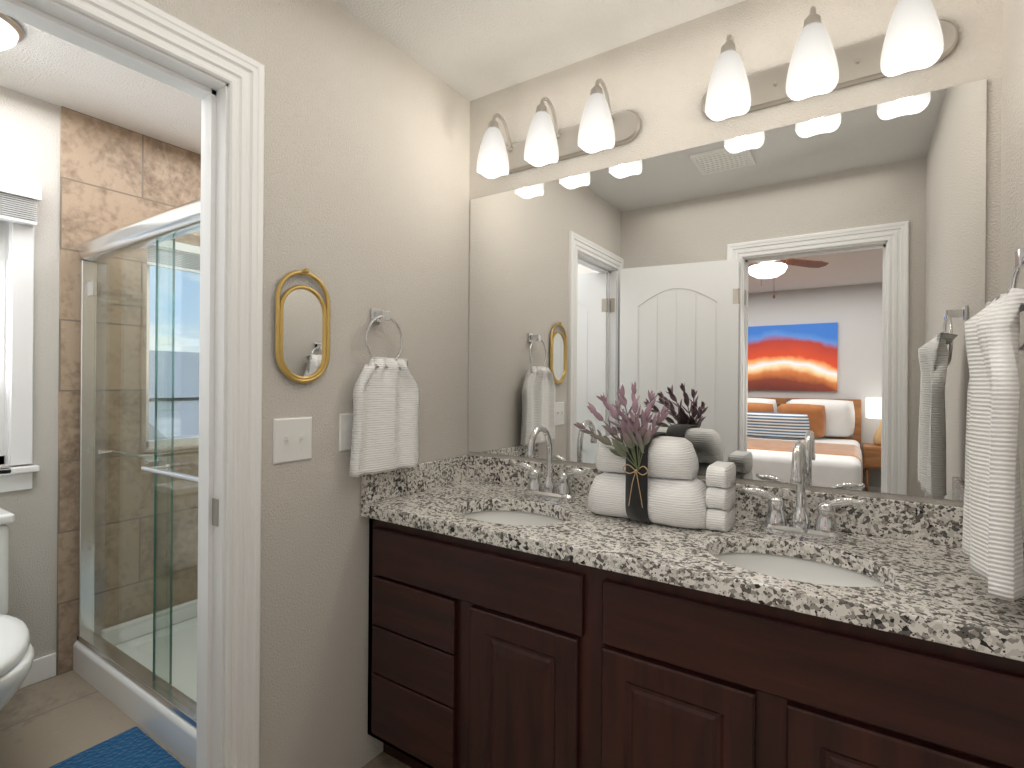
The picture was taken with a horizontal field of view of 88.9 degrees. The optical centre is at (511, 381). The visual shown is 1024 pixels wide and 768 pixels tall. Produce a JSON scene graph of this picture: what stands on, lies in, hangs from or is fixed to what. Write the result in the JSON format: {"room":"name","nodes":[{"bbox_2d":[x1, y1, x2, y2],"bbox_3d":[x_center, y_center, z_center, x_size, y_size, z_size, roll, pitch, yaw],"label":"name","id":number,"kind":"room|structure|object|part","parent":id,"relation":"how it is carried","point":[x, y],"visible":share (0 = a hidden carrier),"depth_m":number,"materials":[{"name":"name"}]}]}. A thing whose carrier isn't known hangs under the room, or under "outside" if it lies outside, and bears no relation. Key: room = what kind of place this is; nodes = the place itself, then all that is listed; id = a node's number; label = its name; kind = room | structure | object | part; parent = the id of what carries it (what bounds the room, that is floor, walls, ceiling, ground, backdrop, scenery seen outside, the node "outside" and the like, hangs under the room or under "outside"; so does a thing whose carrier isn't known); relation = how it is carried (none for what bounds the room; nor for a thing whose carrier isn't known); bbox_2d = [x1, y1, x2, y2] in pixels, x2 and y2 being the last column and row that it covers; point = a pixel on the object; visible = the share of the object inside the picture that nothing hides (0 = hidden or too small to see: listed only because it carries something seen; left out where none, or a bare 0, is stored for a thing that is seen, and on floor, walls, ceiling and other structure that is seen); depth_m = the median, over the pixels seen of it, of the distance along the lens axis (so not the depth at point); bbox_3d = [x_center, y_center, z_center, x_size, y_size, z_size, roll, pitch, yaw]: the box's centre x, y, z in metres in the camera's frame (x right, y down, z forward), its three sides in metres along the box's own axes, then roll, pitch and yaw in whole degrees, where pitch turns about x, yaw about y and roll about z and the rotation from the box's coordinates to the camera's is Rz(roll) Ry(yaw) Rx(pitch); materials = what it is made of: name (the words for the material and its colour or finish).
{"room":"bathroom","nodes":[
{"label":"bathroom","id":0,"kind":"room"},
{"bbox_2d":[0,86,60,659],"bbox_3d":[-1.964,0.038,2.326,0.120,2.440,1.905,0,0,33],"label":"wall","id":1,"kind":"structure","parent":0,"point":[30,136],"depth_m":2.19,"materials":[{"name":"grey paint"}]},
{"bbox_2d":[4,221,10,464],"bbox_3d":[-2.188,-0.191,1.915,0.046,1.055,0.500,0,0,33],"label":"window frame","id":2,"kind":"structure","parent":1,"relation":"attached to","point":[7,335],"depth_m":2.12,"materials":[{"name":"white"}]},
{"bbox_2d":[0,220,5,464],"bbox_3d":[-2.228,-0.192,1.941,0.050,1.055,0.500,0,0,33],"label":"window","id":3,"kind":"structure","parent":2,"relation":"attached to","point":[2,314],"depth_m":2.13,"materials":[{"name":"white plastic"}]},
{"bbox_2d":[0,465,39,492],"bbox_3d":[-2.174,0.393,1.903,0.090,0.097,0.670,0,0,33],"label":"window sill","id":4,"kind":"structure","parent":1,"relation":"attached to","point":[16,478],"depth_m":2.11,"materials":[{"name":"white"}]},
{"bbox_2d":[9,222,33,465],"bbox_3d":[-2.162,-0.226,1.898,0.017,1.124,0.638,0,0,33],"label":"window","id":5,"kind":"structure","parent":1,"relation":"in","point":[21,349],"depth_m":2.13,"materials":[{"name":"white glass"}]},
{"bbox_2d":[0,169,41,226],"bbox_3d":[-2.125,-0.735,1.876,0.060,0.186,0.650,0,0,33],"label":"window blind","id":6,"kind":"object","parent":5,"relation":"attached to","point":[20,196],"visible":1,"depth_m":2.08,"materials":[{"name":"white plastic"}]},
{"bbox_2d":[20,653,56,688],"bbox_3d":[-2.151,1.207,1.930,0.018,0.100,0.728,0,0,33],"label":"baseboard","id":7,"kind":"structure","parent":1,"relation":"attached to","point":[43,668],"depth_m":2.18,"materials":[{"name":"white"}]},
{"bbox_2d":[146,265,199,447],"bbox_3d":[-1.694,-0.187,2.751,0.050,1.031,0.476,0,0,33],"label":"shower window","id":8,"kind":"structure","parent":1,"relation":"attached to","point":[147,411],"depth_m":2.63,"materials":[{"name":"blue glass"}]},
{"bbox_2d":[147,240,199,273],"bbox_3d":[-1.643,-0.635,2.720,0.053,0.132,0.492,0,0,33],"label":"window blind","id":9,"kind":"object","parent":8,"relation":"attached to","point":[181,267],"depth_m":2.64,"materials":[{"name":"white plastic"}]},
{"bbox_2d":[0,670,410,767],"bbox_3d":[-0.592,1.319,1.450,3.390,0.100,1.845,0,0,33],"label":"floor","id":10,"kind":"structure","parent":0,"point":[50,722],"depth_m":1.92,"materials":[{"name":"tile"}]},
{"bbox_2d":[0,508,33,710],"bbox_3d":[-1.829,0.876,1.667,0.813,0.764,0.450,0,0,33],"label":"toilet","id":11,"kind":"object","parent":10,"relation":"on","point":[16,653],"visible":1,"depth_m":1.65,"materials":[{"name":"white ceramic"}]},
{"bbox_3d":[-2.083,0.710,1.835,0.195,0.355,0.430,0,0,33],"label":"tank","id":12,"kind":"part","parent":11,"relation":"part of","materials":[{"name":"white ceramic"}]},
{"bbox_3d":[-2.078,0.511,1.833,0.210,0.038,0.450,0,0,33],"label":"lid","id":13,"kind":"part","parent":11,"relation":"part of","materials":[{"name":"white ceramic"}]},
{"bbox_3d":[-1.741,0.831,1.609,0.603,0.043,0.380,0,0,33],"label":"seat","id":14,"kind":"part","parent":11,"relation":"part of","materials":[{"name":"white plastic"}]},
{"bbox_3d":[-1.792,1.056,1.641,0.700,0.405,0.372,0,0,33],"label":"bowl","id":15,"kind":"part","parent":11,"relation":"part of","materials":[{"name":"white ceramic"}]},
{"bbox_2d":[49,726,185,767],"bbox_3d":[-1.210,1.257,1.519,0.677,0.014,0.460,0,0,33],"label":"bath mat","id":16,"kind":"object","parent":10,"relation":"on","point":[135,747],"visible":0.94,"depth_m":1.74,"materials":[{"name":"blue fabric"}]},
{"bbox_2d":[73,198,200,767],"bbox_3d":[-1.114,0.327,2.245,1.362,1.874,0.897,0,0,33],"label":"shower","id":17,"kind":"object","parent":10,"relation":"on","point":[141,671],"visible":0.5,"depth_m":2.07,"materials":[{"name":"clear glass"}]},
{"bbox_3d":[-1.548,0.290,2.112,0.726,1.634,0.006,0,0,33],"label":"glass","id":18,"kind":"part","parent":17,"relation":"part of","materials":[{"name":"white"}]},
{"bbox_3d":[-1.049,0.294,1.754,0.651,1.634,0.006,0,0,33],"label":"glass","id":19,"kind":"part","parent":17,"relation":"part of","materials":[{"name":"white"}]},
{"bbox_2d":[368,519,1023,767],"bbox_3d":[0.344,0.861,1.492,1.636,0.830,0.543,0,0,33],"label":"bathroom vanity","id":20,"kind":"object","parent":10,"relation":"on","point":[510,625],"depth_m":1.21,"materials":[{"name":"brown wood"}]},
{"bbox_2d":[361,479,1023,662],"bbox_3d":[0.342,0.426,1.485,1.636,0.040,0.560,0,0,33],"label":"countertop","id":21,"kind":"structure","parent":20,"relation":"on","point":[942,603],"depth_m":1.21,"materials":[{"name":"grey stone"}]},
{"bbox_2d":[453,503,572,530],"bbox_3d":[0.000,0.510,1.630,0.444,0.157,0.346,0,0,33],"label":"sink","id":22,"kind":"object","parent":21,"relation":"in","point":[495,512],"depth_m":1.78,"materials":[{"name":"white ceramic"}]},
{"bbox_2d":[513,425,586,502],"bbox_3d":[0.101,0.274,1.767,0.291,0.257,0.169,0,0,33],"label":"faucet","id":23,"kind":"object","parent":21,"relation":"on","point":[548,491],"visible":1,"depth_m":1.79,"materials":[{"name":"silver metal"}]},
{"bbox_2d":[574,381,735,531],"bbox_3d":[0.411,0.201,1.536,0.432,0.409,0.256,0,0,33],"label":"towels","id":24,"kind":"object","parent":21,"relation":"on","point":[649,475],"visible":1,"depth_m":1.47,"materials":[{"name":"white fabric"}]},
{"bbox_2d":[701,539,900,598],"bbox_3d":[0.648,0.514,1.202,0.444,0.157,0.346,0,0,33],"label":"sink","id":25,"kind":"object","parent":21,"relation":"in","point":[849,573],"depth_m":1.31,"materials":[{"name":"white ceramic"}]},
{"bbox_2d":[741,441,866,542],"bbox_3d":[0.740,0.279,1.345,0.291,0.257,0.169,0,0,33],"label":"faucet","id":26,"kind":"object","parent":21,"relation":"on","point":[824,528],"visible":1,"depth_m":1.37,"materials":[{"name":"silver metal"}]},
{"bbox_2d":[144,0,469,767],"bbox_3d":[-0.731,0.047,1.452,0.120,2.440,1.805,0,0,33],"label":"wall","id":27,"kind":"structure","parent":0,"point":[366,168],"depth_m":1.63,"materials":[{"name":"grey paint"}]},
{"bbox_2d":[0,0,227,767],"bbox_3d":[-0.954,0.251,1.117,0.124,2.030,0.610,0,0,33],"label":"door jamb","id":28,"kind":"structure","parent":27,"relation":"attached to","point":[56,19],"depth_m":1.35,"materials":[{"name":"white wood"}]},
{"bbox_2d":[53,0,264,767],"bbox_3d":[-0.891,0.207,1.084,0.021,2.119,0.773,0,0,33],"label":"door frame","id":29,"kind":"structure","parent":27,"relation":"attached to","point":[241,75],"depth_m":1.35,"materials":[{"name":"white wood"}]},
{"bbox_2d":[273,417,311,463],"bbox_3d":[-0.623,0.166,1.493,0.016,0.126,0.122,0,0,33],"label":"switch plate","id":30,"kind":"object","parent":27,"relation":"attached to","point":[292,439],"visible":1,"depth_m":1.49,"materials":[{"name":"white plastic"}]},
{"bbox_2d":[275,268,329,383],"bbox_3d":[-0.603,-0.162,1.512,0.024,0.334,0.178,0,0,33],"label":"oval mirror","id":31,"kind":"object","parent":27,"relation":"attached to","point":[302,333],"visible":1,"depth_m":1.51,"materials":[{"name":"gold metal"}]},
{"bbox_3d":[-0.608,-0.142,1.515,0.007,0.261,0.139,0,0,33],"label":"glass","id":32,"kind":"part","parent":31,"relation":"part of","materials":[{"name":"white"}]},
{"bbox_2d":[339,413,352,451],"bbox_3d":[-0.518,0.159,1.659,0.007,0.118,0.072,0,0,33],"label":"electrical outlet","id":33,"kind":"object","parent":27,"relation":"attached to","point":[345,428],"visible":0.65,"depth_m":1.65,"materials":[{"name":"white plastic"}]},
{"bbox_2d":[349,308,419,476],"bbox_3d":[-0.418,0.025,1.728,0.096,0.538,0.288,0,0,33],"label":"towel ring","id":34,"kind":"object","parent":27,"relation":"attached to","point":[385,428],"visible":1,"depth_m":1.70,"materials":[{"name":"white fabric"}]},
{"bbox_3d":[-0.436,-0.222,1.735,0.055,0.044,0.044,0,0,33],"label":"post","id":35,"kind":"part","parent":34,"relation":"part of","materials":[{"name":"silver metal"}]},
{"bbox_2d":[361,455,468,502],"bbox_3d":[-0.337,0.350,1.922,0.020,0.100,0.540,0,0,33],"label":"backsplash","id":36,"kind":"structure","parent":27,"relation":"attached to","point":[401,481],"depth_m":1.88,"materials":[{"name":"grey stone"}]},
{"bbox_2d":[0,0,744,154],"bbox_3d":[-1.514,-1.229,-0.310,5.580,0.100,5.820,0,0,33],"label":"ceiling","id":37,"kind":"structure","parent":0,"point":[470,50],"depth_m":1.84,"materials":[{"name":"white paint"}]},
{"bbox_2d":[0,12,23,50],"bbox_3d":[-1.741,-1.139,1.679,0.250,0.082,0.250,0,0,33],"label":"dome ceiling light","id":38,"kind":"object","parent":37,"relation":"attached to","point":[9,37],"depth_m":1.71,"materials":[{"name":"white glass"}]},
{"bbox_3d":[-1.741,-1.170,1.679,0.250,0.020,0.250,0,0,33],"label":"ceiling light base","id":39,"kind":"part","parent":38,"relation":"part of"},
{"bbox_2d":[467,0,1001,506],"bbox_3d":[0.578,0.057,1.729,1.760,2.440,0.100,0,0,33],"label":"wall","id":40,"kind":"structure","parent":0,"point":[659,82],"depth_m":1.62,"materials":[{"name":"grey paint"}]},
{"bbox_2d":[476,78,640,178],"bbox_3d":[0.124,-0.893,1.855,0.622,0.234,0.196,0,0,33],"label":"sconce","id":41,"kind":"object","parent":40,"relation":"attached to","point":[600,127],"visible":1,"depth_m":1.80,"materials":[{"name":"white glass"}]},
{"bbox_3d":[-0.070,-0.858,1.939,0.122,0.162,0.122,0,0,33],"label":"lamp shade","id":42,"kind":"part","parent":41,"relation":"part of","materials":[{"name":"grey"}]},
{"bbox_3d":[-0.042,-0.953,1.982,0.043,0.116,0.145,0,0,33],"label":"arm","id":43,"kind":"part","parent":41,"relation":"part of"},
{"bbox_3d":[0.103,-0.857,1.824,0.122,0.162,0.122,0,0,33],"label":"lamp shade","id":44,"kind":"part","parent":41,"relation":"part of","materials":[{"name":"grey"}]},
{"bbox_3d":[0.132,-0.952,1.867,0.043,0.116,0.145,0,0,33],"label":"arm","id":45,"kind":"part","parent":41,"relation":"part of"},
{"bbox_3d":[0.170,-0.876,1.926,0.622,0.108,0.027,0,0,33],"label":"plate","id":46,"kind":"part","parent":41,"relation":"part of","materials":[{"name":"silver metal"}]},
{"bbox_3d":[0.277,-0.856,1.710,0.122,0.162,0.122,0,0,33],"label":"lamp shade","id":47,"kind":"part","parent":41,"relation":"part of","materials":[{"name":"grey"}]},
{"bbox_3d":[0.305,-0.951,1.752,0.043,0.116,0.145,0,0,33],"label":"arm","id":48,"kind":"part","parent":41,"relation":"part of"},
{"bbox_2d":[469,455,963,546],"bbox_3d":[0.492,0.357,1.711,1.636,0.100,0.020,0,0,33],"label":"backsplash","id":49,"kind":"structure","parent":40,"relation":"attached to","point":[891,518],"depth_m":1.43,"materials":[{"name":"grey stone"}]},
{"bbox_2d":[469,79,986,500],"bbox_3d":[0.494,-0.228,1.722,1.600,1.040,0.006,0,0,33],"label":"vanity mirror","id":50,"kind":"object","parent":40,"relation":"attached to","point":[755,306],"visible":0.79,"depth_m":1.55,"materials":[{"name":"white mirror"}]},
{"bbox_2d":[701,0,958,120],"bbox_3d":[0.809,-0.888,1.403,0.622,0.234,0.196,0,0,33],"label":"sconce","id":51,"kind":"object","parent":40,"relation":"attached to","point":[919,35],"visible":1,"depth_m":1.39,"materials":[{"name":"white glass"}]},
{"bbox_3d":[0.615,-0.853,1.486,0.122,0.162,0.122,0,0,33],"label":"lamp shade","id":52,"kind":"part","parent":51,"relation":"part of","materials":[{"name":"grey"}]},
{"bbox_3d":[0.644,-0.948,1.529,0.043,0.116,0.145,0,0,33],"label":"arm","id":53,"kind":"part","parent":51,"relation":"part of"},
{"bbox_3d":[0.818,-0.947,1.414,0.043,0.116,0.145,0,0,33],"label":"arm","id":54,"kind":"part","parent":51,"relation":"part of"},
{"bbox_3d":[0.789,-0.852,1.372,0.122,0.162,0.122,0,0,33],"label":"lamp shade","id":55,"kind":"part","parent":51,"relation":"part of","materials":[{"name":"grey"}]},
{"bbox_3d":[0.962,-0.851,1.257,0.122,0.162,0.122,0,0,33],"label":"lamp shade","id":56,"kind":"part","parent":51,"relation":"part of","materials":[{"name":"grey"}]},
{"bbox_2d":[1000,0,1023,533],"bbox_3d":[0.738,0.059,0.483,0.120,2.440,1.805,0,0,33],"label":"wall","id":57,"kind":"structure","parent":0,"point":[1012,174],"depth_m":1.17,"materials":[{"name":"grey paint"}]},
{"bbox_2d":[962,247,1023,601],"bbox_3d":[0.890,0.052,0.935,0.122,0.589,0.308,0,0,33],"label":"towel","id":58,"kind":"object","parent":57,"relation":"attached to","point":[992,542],"visible":1,"depth_m":0.86,"materials":[{"name":"white fabric"}]},
{"bbox_3d":[0.910,-0.220,0.901,0.055,0.044,0.044,0,0,33],"label":"post","id":59,"kind":"part","parent":58,"relation":"part of","materials":[{"name":"silver metal"}]},
{"bbox_2d":[1021,533,1023,598],"bbox_3d":[1.012,0.361,1.032,0.020,0.100,0.540,0,0,33],"label":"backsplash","id":60,"kind":"structure","parent":57,"relation":"attached to","point":[1022,533],"depth_m":0.99,"materials":[{"name":"grey stone"}]},
{"bbox_3d":[-0.204,0.256,0.094,0.707,2.030,0.124,0,0,33],"label":"door frame","id":61,"kind":"structure","parent":0,"visible":0},
{"bbox_2d":[212,498,218,526],"bbox_3d":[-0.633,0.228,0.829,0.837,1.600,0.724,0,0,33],"label":"strike plate","id":62,"kind":"structure","parent":61,"relation":"attached to","point":[215,511],"depth_m":1.35,"materials":[{"name":"silver metal"}]},
{"bbox_3d":[-0.836,0.047,2.663,1.630,2.440,0.100,0,0,33],"label":"wall","id":63,"kind":"structure","parent":0,"visible":0},
{"bbox_2d":[56,106,200,675],"bbox_3d":[-1.158,0.044,2.267,1.490,2.440,0.915,0,0,33],"label":"tiled wall","id":64,"kind":"structure","parent":63,"relation":"attached to","point":[113,176],"depth_m":2.40,"materials":[{"name":"beige tile"}]},
{"bbox_2d":[98,287,143,307],"bbox_3d":[-1.655,-0.390,2.655,0.003,0.070,0.740,0,0,33],"label":"mosaic","id":65,"kind":"object","parent":64,"relation":"attached to","point":[122,297],"depth_m":2.42},
{"bbox_3d":[-17.700,4.238,13.714,38.100,0.200,80.000,0,0,33],"label":"ground","id":66,"kind":"structure","parent":0,"visible":0},
{"bbox_3d":[-9.806,2.173,10.311,7.000,4.050,21.000,0,0,33],"label":"wall","id":67,"kind":"structure","parent":66,"relation":"on","visible":0},
{"bbox_2d":[149,350,198,397],"bbox_3d":[-9.787,-0.252,10.311,7.800,1.000,21.600,0,0,33],"label":"house roof","id":68,"kind":"structure","parent":67,"relation":"on","point":[196,370],"depth_m":10.62,"materials":[{"name":"grey"}]},
{"bbox_3d":[-4.262,2.641,10.364,2.200,3.200,4.800,0,0,33],"label":"house","id":69,"kind":"object","parent":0,"visible":0},
{"bbox_2d":[149,397,198,439],"bbox_3d":[-4.122,0.667,10.281,2.500,0.850,5.300,0,0,33],"label":"house","id":70,"kind":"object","parent":69,"relation":"on","point":[190,419],"depth_m":8.54,"materials":[{"name":"grey"}]}
]}

